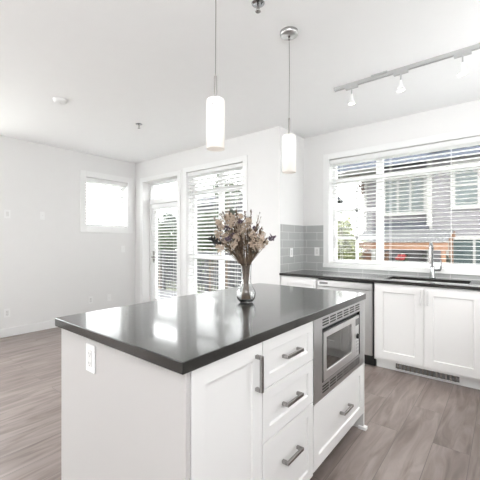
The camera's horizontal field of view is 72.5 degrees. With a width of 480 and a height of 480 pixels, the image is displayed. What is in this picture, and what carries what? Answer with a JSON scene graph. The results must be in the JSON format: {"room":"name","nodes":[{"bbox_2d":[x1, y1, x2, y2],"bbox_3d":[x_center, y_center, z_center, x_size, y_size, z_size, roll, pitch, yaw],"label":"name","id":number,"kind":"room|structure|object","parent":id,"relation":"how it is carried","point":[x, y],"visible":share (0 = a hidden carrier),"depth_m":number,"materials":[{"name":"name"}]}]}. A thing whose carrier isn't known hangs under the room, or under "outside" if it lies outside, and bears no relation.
{"room":"kitchen","nodes":[
{"label":"kitchen","id":0,"kind":"room"},
{"bbox_2d":[0,135,134,328],"bbox_3d":[-4.046,-0.060,3.585,0.200,2.740,6.880,0,0,39],"label":"wall","id":1,"kind":"structure","parent":0,"point":[50,269],"depth_m":4.92,"materials":[{"name":"paint"}]},
{"bbox_2d":[4,308,9,317],"bbox_3d":[-3.185,0.985,4.481,0.008,0.116,0.072,0,0,39],"label":"power outlet","id":2,"kind":"object","parent":1,"relation":"attached to","point":[6,311],"visible":1,"depth_m":4.47,"materials":[{"name":"white plastic"}]},
{"bbox_2d":[4,210,9,217],"bbox_3d":[-3.183,-0.370,4.483,0.010,0.116,0.072,0,0,39],"label":"light switch","id":3,"kind":"object","parent":1,"relation":"attached to","point":[6,212],"visible":1,"depth_m":4.48,"materials":[{"name":"white plastic"}]},
{"bbox_2d":[0,320,56,337],"bbox_3d":[-3.967,1.251,3.512,0.014,0.118,6.466,0,0,39],"label":"baseboard","id":4,"kind":"structure","parent":1,"relation":"attached to","point":[23,329],"depth_m":4.65,"materials":[{"name":"paint"}]},
{"bbox_2d":[40,212,44,219],"bbox_3d":[-2.907,-0.373,4.822,0.012,0.116,0.062,0,0,39],"label":"light switch","id":5,"kind":"object","parent":1,"relation":"attached to","point":[42,214],"visible":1,"depth_m":4.82,"materials":[{"name":"white plastic"}]},
{"bbox_2d":[88,296,92,303],"bbox_3d":[-2.455,0.970,5.383,0.008,0.116,0.072,0,0,39],"label":"power outlet","id":6,"kind":"object","parent":1,"relation":"attached to","point":[90,299],"visible":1,"depth_m":5.38,"materials":[{"name":"white plastic"}]},
{"bbox_2d":[86,181,122,226],"bbox_3d":[-2.388,-0.642,5.719,0.050,0.805,0.753,0,0,39],"label":"window","id":7,"kind":"structure","parent":1,"relation":"in","point":[86,181],"depth_m":5.87,"materials":[{"name":"plastic"}]},
{"bbox_2d":[86,177,126,226],"bbox_3d":[-2.308,-0.646,5.654,0.061,0.789,0.741,0,0,39],"label":"window blind","id":8,"kind":"object","parent":7,"relation":"attached to","point":[87,179],"visible":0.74,"depth_m":5.65,"materials":[{"name":"white plastic"}]},
{"bbox_2d":[80,170,132,232],"bbox_3d":[-2.262,-0.642,5.617,0.014,0.999,0.947,0,0,39],"label":"trim","id":9,"kind":"structure","parent":1,"relation":"attached to","point":[83,174],"depth_m":5.53,"materials":[{"name":"paint"}]},
{"bbox_2d":[152,202,176,299],"bbox_3d":[-1.282,0.203,5.671,0.730,1.695,0.061,0,0,39],"label":"window blind","id":10,"kind":"object","parent":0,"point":[166,205],"visible":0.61,"depth_m":5.69,"materials":[{"name":"white plastic"}]},
{"bbox_2d":[158,289,176,298],"bbox_3d":[-1.448,1.410,7.246,6.630,0.120,2.060,0,0,39],"label":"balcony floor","id":11,"kind":"structure","parent":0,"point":[164,293],"depth_m":8.27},
{"bbox_2d":[158,249,337,291],"bbox_3d":[-0.830,0.790,7.993,6.650,1.120,0.080,0,0,39],"label":"balcony railing","id":12,"kind":"object","parent":11,"relation":"on","point":[163,286],"visible":0.22,"depth_m":8.08,"materials":[{"name":"white metal"}]},
{"bbox_2d":[135,129,267,303],"bbox_3d":[-0.724,-0.060,5.192,2.940,2.740,0.200,0,0,39],"label":"wall","id":13,"kind":"structure","parent":0,"point":[253,145],"depth_m":5.09,"materials":[{"name":"paint"}]},
{"bbox_2d":[140,170,180,302],"bbox_3d":[-1.381,0.090,5.587,1.092,2.440,0.014,0,0,39],"label":"trim","id":14,"kind":"structure","parent":13,"relation":"attached to","point":[175,173],"depth_m":5.32,"materials":[{"name":"paint"}]},
{"bbox_2d":[150,179,176,301],"bbox_3d":[-1.280,0.128,5.711,0.942,2.365,0.114,0,0,39],"label":"door","id":15,"kind":"structure","parent":13,"relation":"in","point":[172,199],"depth_m":5.94,"materials":[{"name":"plastic"}]},
{"bbox_2d":[183,155,246,295],"bbox_3d":[-0.403,-0.034,4.796,1.287,2.238,0.014,0,0,39],"label":"trim","id":16,"kind":"structure","parent":13,"relation":"attached to","point":[243,159],"depth_m":5.07,"materials":[{"name":"paint"}]},
{"bbox_2d":[193,167,242,293],"bbox_3d":[-0.303,-0.034,4.919,1.137,2.088,0.056,0,0,39],"label":"window","id":17,"kind":"structure","parent":13,"relation":"in","point":[194,242],"depth_m":4.94,"materials":[{"name":"plastic"}]},
{"bbox_2d":[188,162,242,293],"bbox_3d":[-0.374,-0.037,4.832,1.125,2.070,0.073,0,0,39],"label":"window blind","id":18,"kind":"object","parent":17,"relation":"attached to","point":[238,165],"visible":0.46,"depth_m":4.87,"materials":[{"name":"white plastic"}]},
{"bbox_2d":[218,223,238,256],"bbox_3d":[-0.051,0.123,1.922,0.183,0.453,0.050,0,0,-36],"label":"dried flower","id":19,"kind":"object","parent":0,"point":[221,227],"visible":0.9,"depth_m":1.88,"materials":[{"name":"beige plant"}]},
{"bbox_2d":[0,0,479,162],"bbox_3d":[-1.301,-1.505,1.762,6.760,0.150,7.500,0,0,39],"label":"ceiling","id":20,"kind":"structure","parent":0,"point":[117,65],"depth_m":2.65,"materials":[{"name":"paint"}]},
{"bbox_2d":[53,97,66,104],"bbox_3d":[-1.820,-1.412,3.314,0.132,0.036,0.132,0,0,39],"label":"smoke detector","id":21,"kind":"object","parent":20,"relation":"attached to","point":[58,100],"visible":1,"depth_m":3.28,"materials":[{"name":"white plastic"}]},
{"bbox_2d":[206,0,224,151],"bbox_3d":[-0.125,-0.949,1.673,0.124,0.960,0.124,0,0,39],"label":"pendant lamp","id":22,"kind":"object","parent":20,"relation":"hanging from","point":[215,105],"visible":1,"depth_m":1.64,"materials":[{"name":"glass"}]},
{"bbox_2d":[251,0,264,13],"bbox_3d":[0.108,-1.405,1.971,0.080,0.050,0.080,0,0,39],"label":"sprinkler head","id":23,"kind":"object","parent":20,"relation":"attached to","point":[257,4],"visible":1,"depth_m":1.97},
{"bbox_2d":[280,26,297,173],"bbox_3d":[0.337,-0.949,2.243,0.124,0.960,0.124,0,0,39],"label":"pendant lamp","id":24,"kind":"object","parent":20,"relation":"hanging from","point":[288,33],"visible":1,"depth_m":2.21,"materials":[{"name":"glass"}]},
{"bbox_2d":[334,43,479,91],"bbox_3d":[1.486,-1.415,2.586,1.545,0.030,0.080,0,0,39],"label":"track rail","id":25,"kind":"object","parent":20,"relation":"attached to","point":[386,73],"visible":1,"depth_m":2.66,"materials":[{"name":"grey metal"}]},
{"bbox_2d":[345,85,357,105],"bbox_3d":[1.012,-1.319,2.970,0.110,0.162,0.080,0,0,39],"label":"track spotlight","id":26,"kind":"object","parent":25,"relation":"attached to","point":[352,102],"visible":1,"depth_m":2.96,"materials":[{"name":"white metal"}]},
{"bbox_2d":[393,69,407,93],"bbox_3d":[1.331,-1.319,2.712,0.110,0.162,0.080,0,0,39],"label":"track spotlight","id":27,"kind":"object","parent":25,"relation":"attached to","point":[401,89],"visible":1,"depth_m":2.71,"materials":[{"name":"white metal"}]},
{"bbox_2d":[454,50,471,77],"bbox_3d":[1.661,-1.319,2.444,0.110,0.162,0.080,0,0,39],"label":"track spotlight","id":28,"kind":"object","parent":25,"relation":"attached to","point":[463,72],"visible":1,"depth_m":2.44,"materials":[{"name":"white metal"}]},
{"bbox_2d":[0,327,479,479],"bbox_3d":[-1.301,1.370,1.762,6.760,0.120,7.500,0,0,39],"label":"floor","id":29,"kind":"structure","parent":0,"point":[420,428],"depth_m":2.35,"materials":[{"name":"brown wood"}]},
{"bbox_2d":[61,328,189,479],"bbox_3d":[-0.506,0.858,1.299,0.888,0.904,0.018,0,0,39],"label":"end panel","id":30,"kind":"object","parent":29,"relation":"on","point":[129,419],"visible":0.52,"depth_m":1.25,"materials":[{"name":"paint"}]},
{"bbox_2d":[86,343,94,373],"bbox_3d":[-0.632,0.495,1.384,0.072,0.116,0.008,0,0,39],"label":"power outlet","id":31,"kind":"object","parent":30,"relation":"attached to","point":[90,349],"visible":1,"depth_m":1.37,"materials":[{"name":"white plastic"}]},
{"bbox_2d":[88,350,91,366],"bbox_3d":[-0.634,0.495,1.381,0.034,0.068,0.003,0,0,39],"label":"socket","id":32,"kind":"object","parent":31,"relation":"attached to","point":[89,351],"depth_m":1.38,"materials":[{"name":"white plastic"}]},
{"bbox_2d":[190,342,263,479],"bbox_3d":[-0.356,0.858,1.440,0.905,0.904,0.388,0,0,39],"label":"base cabinet","id":33,"kind":"object","parent":29,"relation":"on","point":[226,393],"visible":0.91,"depth_m":1.17,"materials":[{"name":"paint"}]},
{"bbox_2d":[55,283,365,374],"bbox_3d":[-0.002,0.386,1.924,0.915,0.039,1.672,0,0,39],"label":"countertop","id":34,"kind":"structure","parent":33,"relation":"on","point":[182,335],"depth_m":1.49,"materials":[{"name":"stone"}]},
{"bbox_2d":[236,264,255,302],"bbox_3d":[0.036,0.251,1.963,0.118,0.228,0.118,0,0,39],"label":"glass vase","id":35,"kind":"object","parent":34,"relation":"on","point":[246,293],"visible":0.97,"depth_m":1.93,"materials":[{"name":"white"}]},
{"bbox_2d":[214,230,227,244],"bbox_3d":[-0.058,0.141,1.999,0.213,0.418,0.042,0,0,18],"label":"dried flower","id":36,"kind":"object","parent":35,"relation":"in","point":[217,233],"visible":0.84,"depth_m":2.01,"materials":[{"name":"beige plant"}]},
{"bbox_2d":[207,234,239,262],"bbox_3d":[-0.072,0.154,1.900,0.252,0.392,0.051,0,0,-19],"label":"leaf sprig","id":37,"kind":"object","parent":35,"relation":"in","point":[211,238],"visible":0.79,"depth_m":1.86,"materials":[{"name":"plant"}]},
{"bbox_2d":[215,219,237,255],"bbox_3d":[-0.059,0.108,1.941,0.178,0.483,0.051,0,0,2],"label":"dried flower","id":38,"kind":"object","parent":35,"relation":"in","point":[218,221],"visible":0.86,"depth_m":1.94,"materials":[{"name":"beige plant"}]},
{"bbox_2d":[212,238,240,263],"bbox_3d":[-0.056,0.165,1.923,0.240,0.370,0.045,0,0,-23],"label":"leaf sprig","id":39,"kind":"object","parent":35,"relation":"in","point":[213,241],"visible":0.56,"depth_m":1.88,"materials":[{"name":"plant"}]},
{"bbox_2d":[215,244,240,264],"bbox_3d":[-0.048,0.183,1.905,0.194,0.333,0.051,0,0,-25],"label":"dried flower","id":40,"kind":"object","parent":35,"relation":"in","point":[219,247],"visible":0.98,"depth_m":1.87,"materials":[{"name":"beige plant"}]},
{"bbox_2d":[222,214,238,249],"bbox_3d":[-0.040,0.093,1.940,0.139,0.514,0.051,0,0,3],"label":"dried flower","id":41,"kind":"object","parent":35,"relation":"in","point":[226,218],"visible":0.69,"depth_m":1.94,"materials":[{"name":"beige plant"}]},
{"bbox_2d":[221,234,241,262],"bbox_3d":[-0.037,0.153,1.917,0.150,0.394,0.054,0,0,-14],"label":"dried flower","id":42,"kind":"object","parent":35,"relation":"in","point":[226,235],"visible":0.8,"depth_m":1.91,"materials":[{"name":"beige plant"}]},
{"bbox_2d":[223,225,242,260],"bbox_3d":[-0.021,0.130,1.901,0.172,0.440,0.031,0,0,-37],"label":"dried flower","id":43,"kind":"object","parent":35,"relation":"in","point":[226,226],"visible":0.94,"depth_m":1.86,"materials":[{"name":"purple plant"}]},
{"bbox_2d":[224,236,242,263],"bbox_3d":[-0.020,0.160,1.919,0.162,0.380,0.036,0,0,-38],"label":"dried flower","id":44,"kind":"object","parent":35,"relation":"in","point":[228,239],"visible":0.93,"depth_m":1.88,"materials":[{"name":"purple plant"}]},
{"bbox_2d":[226,222,241,256],"bbox_3d":[-0.015,0.115,1.942,0.149,0.469,0.053,0,0,-29],"label":"dried flower","id":45,"kind":"object","parent":35,"relation":"in","point":[230,224],"visible":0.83,"depth_m":1.91,"materials":[{"name":"beige plant"}]},
{"bbox_2d":[229,241,242,262],"bbox_3d":[-0.013,0.174,1.906,0.055,0.352,0.129,0,0,39],"label":"dried flower","id":46,"kind":"object","parent":35,"relation":"in","point":[234,243],"visible":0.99,"depth_m":1.86,"materials":[{"name":"beige plant"}]},
{"bbox_2d":[230,215,243,262],"bbox_3d":[-0.012,0.099,1.927,0.053,0.501,0.128,0,0,39],"label":"dried flower","id":47,"kind":"object","parent":35,"relation":"in","point":[233,219],"visible":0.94,"depth_m":1.89,"materials":[{"name":"beige plant"}]},
{"bbox_2d":[232,233,243,261],"bbox_3d":[-0.002,0.152,1.922,0.051,0.396,0.111,0,0,39],"label":"dried flower","id":48,"kind":"object","parent":35,"relation":"in","point":[236,236],"visible":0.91,"depth_m":1.90,"materials":[{"name":"beige plant"}]},
{"bbox_2d":[235,209,243,263],"bbox_3d":[0.006,0.083,1.901,0.020,0.534,0.128,0,0,29],"label":"grass plume","id":49,"kind":"object","parent":35,"relation":"in","point":[236,209],"visible":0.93,"depth_m":1.86,"materials":[{"name":"brown plant"}]},
{"bbox_2d":[238,227,246,259],"bbox_3d":[0.025,0.134,1.920,0.051,0.432,0.082,0,0,39],"label":"dried flower","id":50,"kind":"object","parent":35,"relation":"in","point":[243,230],"visible":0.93,"depth_m":1.90,"materials":[{"name":"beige plant"}]},
{"bbox_2d":[241,221,248,260],"bbox_3d":[0.028,0.115,1.937,0.049,0.469,0.051,0,0,-2],"label":"dried flower","id":51,"kind":"object","parent":35,"relation":"in","point":[243,222],"visible":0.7,"depth_m":1.93,"materials":[{"name":"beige plant"}]},
{"bbox_2d":[245,217,251,256],"bbox_3d":[0.046,0.106,1.913,0.043,0.486,0.120,0,0,-5],"label":"dried flower","id":52,"kind":"object","parent":35,"relation":"in","point":[248,220],"visible":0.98,"depth_m":1.88,"materials":[{"name":"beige plant"}]},
{"bbox_2d":[248,240,257,263],"bbox_3d":[0.047,0.173,1.903,0.053,0.354,0.140,0,0,-41],"label":"dried flower","id":53,"kind":"object","parent":35,"relation":"in","point":[251,245],"visible":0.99,"depth_m":1.87,"materials":[{"name":"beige plant"}]},
{"bbox_2d":[249,231,257,241],"bbox_3d":[0.054,0.146,1.902,0.056,0.408,0.118,0,0,-40],"label":"dried flower","id":54,"kind":"object","parent":35,"relation":"in","point":[253,232],"visible":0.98,"depth_m":1.86,"materials":[{"name":"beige plant"}]},
{"bbox_2d":[249,242,262,263],"bbox_3d":[0.079,0.177,1.911,0.144,0.346,0.050,0,0,39],"label":"dried flower","id":55,"kind":"object","parent":35,"relation":"in","point":[259,243],"visible":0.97,"depth_m":1.88,"materials":[{"name":"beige plant"}]},
{"bbox_2d":[250,235,264,261],"bbox_3d":[0.087,0.158,1.906,0.136,0.383,0.053,0,0,39],"label":"dried flower","id":56,"kind":"object","parent":35,"relation":"in","point":[261,240],"visible":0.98,"depth_m":1.88,"materials":[{"name":"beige plant"}]},
{"bbox_2d":[251,234,275,262],"bbox_3d":[0.116,0.152,1.921,0.199,0.395,0.036,0,0,23],"label":"dried flower","id":57,"kind":"object","parent":35,"relation":"in","point":[271,238],"visible":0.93,"depth_m":1.89,"materials":[{"name":"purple plant"}]},
{"bbox_2d":[262,321,312,479],"bbox_3d":[-0.092,0.858,1.767,0.905,0.904,0.450,0,0,39],"label":"base cabinet","id":58,"kind":"object","parent":29,"relation":"on","point":[287,397],"visible":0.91,"depth_m":1.49,"materials":[{"name":"paint"}]},
{"bbox_2d":[281,275,317,288],"bbox_3d":[0.870,0.868,4.142,0.496,0.884,0.650,0,0,39],"label":"base cabinet","id":59,"kind":"object","parent":29,"relation":"on","point":[306,282],"visible":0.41,"depth_m":3.91,"materials":[{"name":"paint"}]},
{"bbox_2d":[313,364,362,472],"bbox_3d":[0.291,0.858,2.240,0.905,0.904,0.764,0,0,39],"label":"base cabinet","id":60,"kind":"object","parent":29,"relation":"on","point":[334,415],"visible":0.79,"depth_m":1.92,"materials":[{"name":"paint"}]},
{"bbox_2d":[312,300,363,404],"bbox_3d":[0.297,0.625,2.235,0.861,0.436,0.762,0,0,39],"label":"microwave","id":61,"kind":"object","parent":60,"relation":"in","point":[338,336],"visible":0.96,"depth_m":1.90,"materials":[{"name":"metal"}]},
{"bbox_2d":[317,278,375,365],"bbox_3d":[1.306,0.870,3.784,0.616,0.881,0.651,0,0,39],"label":"dishwasher","id":62,"kind":"object","parent":29,"relation":"on","point":[327,284],"visible":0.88,"depth_m":3.41,"materials":[{"name":"metal"}]},
{"bbox_2d":[353,363,367,430],"bbox_3d":[0.525,0.858,2.555,0.910,0.904,0.041,0,0,39],"label":"end panel","id":63,"kind":"object","parent":29,"relation":"on","point":[359,423],"visible":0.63,"depth_m":2.28,"materials":[{"name":"paint"}]},
{"bbox_2d":[374,283,479,389],"bbox_3d":[1.910,0.868,3.300,0.914,0.884,0.650,0,0,39],"label":"base cabinet","id":64,"kind":"object","parent":29,"relation":"on","point":[435,329],"visible":0.98,"depth_m":3.05,"materials":[{"name":"paint"}]},
{"bbox_2d":[279,269,479,290],"bbox_3d":[1.122,0.410,2.276,3.238,0.030,3.249,0,0,39],"label":"countertop","id":65,"kind":"structure","parent":64,"relation":"on","point":[350,276],"depth_m":3.50,"materials":[{"name":"stone"}]},
{"bbox_2d":[391,279,468,284],"bbox_3d":[1.878,0.519,3.304,0.734,0.187,0.384,0,0,39],"label":"sink","id":66,"kind":"object","parent":65,"relation":"in","point":[391,279],"visible":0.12,"depth_m":3.44,"materials":[{"name":"metal"}]},
{"bbox_2d":[428,242,441,277],"bbox_3d":[2.034,0.202,3.428,0.118,0.386,0.196,0,0,39],"label":"faucet","id":67,"kind":"object","parent":65,"relation":"on","point":[431,249],"visible":0.99,"depth_m":3.48,"materials":[{"name":"silver metal"}]},
{"bbox_2d":[394,363,460,383],"bbox_3d":[1.784,1.256,3.144,0.565,0.085,0.008,0,0,39],"label":"floor vent","id":68,"kind":"object","parent":64,"relation":"attached to","point":[441,376],"visible":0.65,"depth_m":3.13,"materials":[{"name":"metal"}]},
{"bbox_2d":[268,126,303,284],"bbox_3d":[0.684,-0.060,4.452,0.180,2.740,0.820,0,0,39],"label":"wall","id":69,"kind":"structure","parent":0,"point":[285,191],"depth_m":4.16,"materials":[{"name":"paint"}]},
{"bbox_2d":[280,224,303,272],"bbox_3d":[0.697,0.092,4.319,0.008,0.605,0.610,0,0,39],"label":"backsplash","id":70,"kind":"structure","parent":69,"relation":"attached to","point":[291,236],"depth_m":4.28,"materials":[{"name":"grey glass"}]},
{"bbox_2d":[304,100,479,281],"bbox_3d":[2.286,-0.060,3.554,3.440,2.740,0.200,0,0,39],"label":"wall","id":71,"kind":"structure","parent":0,"point":[464,116],"depth_m":4.03,"materials":[{"name":"paint"}]},
{"bbox_2d":[304,225,322,270],"bbox_3d":[1.002,0.092,4.459,0.289,0.605,0.008,0,0,39],"label":"backsplash","id":72,"kind":"structure","parent":71,"relation":"attached to","point":[313,235],"depth_m":4.46,"materials":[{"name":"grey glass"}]},
{"bbox_2d":[314,247,318,255],"bbox_3d":[1.038,0.142,4.420,0.072,0.116,0.008,0,0,39],"label":"power outlet","id":73,"kind":"object","parent":71,"relation":"attached to","point":[316,249],"visible":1,"depth_m":4.42,"materials":[{"name":"white plastic"}]},
{"bbox_2d":[323,127,479,263],"bbox_3d":[2.122,-0.424,3.548,2.598,1.445,0.014,0,0,39],"label":"trim","id":74,"kind":"structure","parent":71,"relation":"attached to","point":[475,131],"depth_m":4.06,"materials":[{"name":"paint"}]},
{"bbox_2d":[323,263,479,275],"bbox_3d":[2.154,0.323,3.588,2.598,0.050,0.148,0,0,39],"label":"trim","id":75,"kind":"structure","parent":71,"relation":"attached to","point":[331,265],"depth_m":3.74,"materials":[{"name":"paint"}]},
{"bbox_2d":[323,267,479,279],"bbox_3d":[2.258,0.371,3.442,2.943,0.047,0.008,0,0,39],"label":"backsplash","id":76,"kind":"structure","parent":71,"relation":"attached to","point":[437,275],"depth_m":3.74,"materials":[{"name":"grey glass"}]},
{"bbox_2d":[333,142,479,269],"bbox_3d":[2.216,-0.387,3.664,2.448,1.370,0.056,0,0,39],"label":"window","id":77,"kind":"structure","parent":71,"relation":"in","point":[379,238],"depth_m":4.04,"materials":[{"name":"plastic"}]},
{"bbox_2d":[330,136,479,268],"bbox_3d":[2.156,-0.390,3.590,2.436,1.352,0.061,0,0,39],"label":"window blind","id":78,"kind":"object","parent":77,"relation":"attached to","point":[472,139],"visible":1,"depth_m":3.77,"materials":[{"name":"white plastic"}]},
{"label":"outside","id":79,"kind":"structure","parent":0,"visible":0},
{"bbox_2d":[166,281,216,293],"bbox_3d":[12.467,2.410,31.286,100.000,0.200,55.680,0,0,39],"label":"ground","id":80,"kind":"structure","parent":79,"point":[170,289],"depth_m":16.27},
{"bbox_2d":[158,219,176,288],"bbox_3d":[-3.377,0.698,13.745,3.026,3.232,2.731,0,0,27],"label":"tree","id":81,"kind":"object","parent":80,"relation":"on","point":[159,249],"visible":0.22,"depth_m":12.87,"materials":[{"name":"green plant"}]},
{"bbox_2d":[158,212,176,276],"bbox_3d":[-4.489,0.386,17.275,3.116,3.857,3.265,0,0,34],"label":"tree","id":82,"kind":"object","parent":80,"relation":"on","point":[161,212],"visible":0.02,"depth_m":16.81,"materials":[{"name":"green plant"}]},
{"bbox_2d":[197,209,232,290],"bbox_3d":[-0.948,0.598,11.745,1.558,3.433,1.448,0,0,-3],"label":"tree","id":83,"kind":"object","parent":80,"relation":"on","point":[210,231],"visible":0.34,"depth_m":11.60,"materials":[{"name":"green plant"}]},
{"bbox_2d":[213,173,241,288],"bbox_3d":[-0.531,-0.513,14.095,1.248,5.649,1.329,0,0,-26],"label":"tree","id":84,"kind":"object","parent":80,"relation":"on","point":[226,277],"visible":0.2,"depth_m":14.01,"materials":[{"name":"green plant"}]},
{"bbox_2d":[197,191,343,250],"bbox_3d":[1.532,-0.540,21.278,8.200,5.700,6.200,0,0,39],"label":"house","id":85,"kind":"structure","parent":80,"relation":"on","point":[338,198],"depth_m":20.66,"materials":[{"name":"grey"}]},
{"bbox_2d":[166,254,393,287],"bbox_3d":[-0.867,1.435,16.420,15.985,1.750,0.030,0,0,39],"label":"fence","id":86,"kind":"object","parent":80,"relation":"on","point":[391,259],"visible":0.03,"depth_m":16.67,"materials":[{"name":"grey"}]},
{"bbox_2d":[337,208,362,260],"bbox_3d":[2.874,0.670,9.311,1.355,3.290,1.252,0,0,13],"label":"young tree","id":87,"kind":"object","parent":80,"relation":"on","point":[343,245],"visible":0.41,"depth_m":9.06,"materials":[{"name":"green plant"}]},
{"bbox_2d":[359,251,388,261],"bbox_3d":[3.989,1.310,10.178,1.190,2.000,0.120,0,0,39],"label":"fence","id":88,"kind":"object","parent":80,"relation":"on","point":[368,253],"visible":0.16,"depth_m":10.10,"materials":[{"name":"brown wood"}]},
{"bbox_2d":[395,254,406,261],"bbox_3d":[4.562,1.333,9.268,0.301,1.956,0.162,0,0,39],"label":"flowers","id":89,"kind":"object","parent":80,"relation":"on","point":[399,255],"visible":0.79,"depth_m":9.23,"materials":[{"name":"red plant"}]},
{"bbox_2d":[396,252,413,262],"bbox_3d":[4.792,1.169,9.656,0.702,1.716,0.624,0,0,39],"label":"shrub","id":90,"kind":"object","parent":80,"relation":"on","point":[402,252],"visible":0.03,"depth_m":9.62,"materials":[{"name":"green plant"}]},
{"bbox_2d":[355,228,455,263],"bbox_3d":[4.861,0.968,9.896,2.600,2.684,1.700,0,0,39],"label":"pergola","id":91,"kind":"object","parent":80,"relation":"on","point":[410,235],"visible":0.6,"depth_m":9.43,"materials":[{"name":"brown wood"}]},
{"bbox_2d":[337,145,479,264],"bbox_3d":[11.953,-1.365,11.360,14.920,7.350,9.300,0,0,39],"label":"house","id":92,"kind":"structure","parent":80,"relation":"on","point":[417,255],"depth_m":10.93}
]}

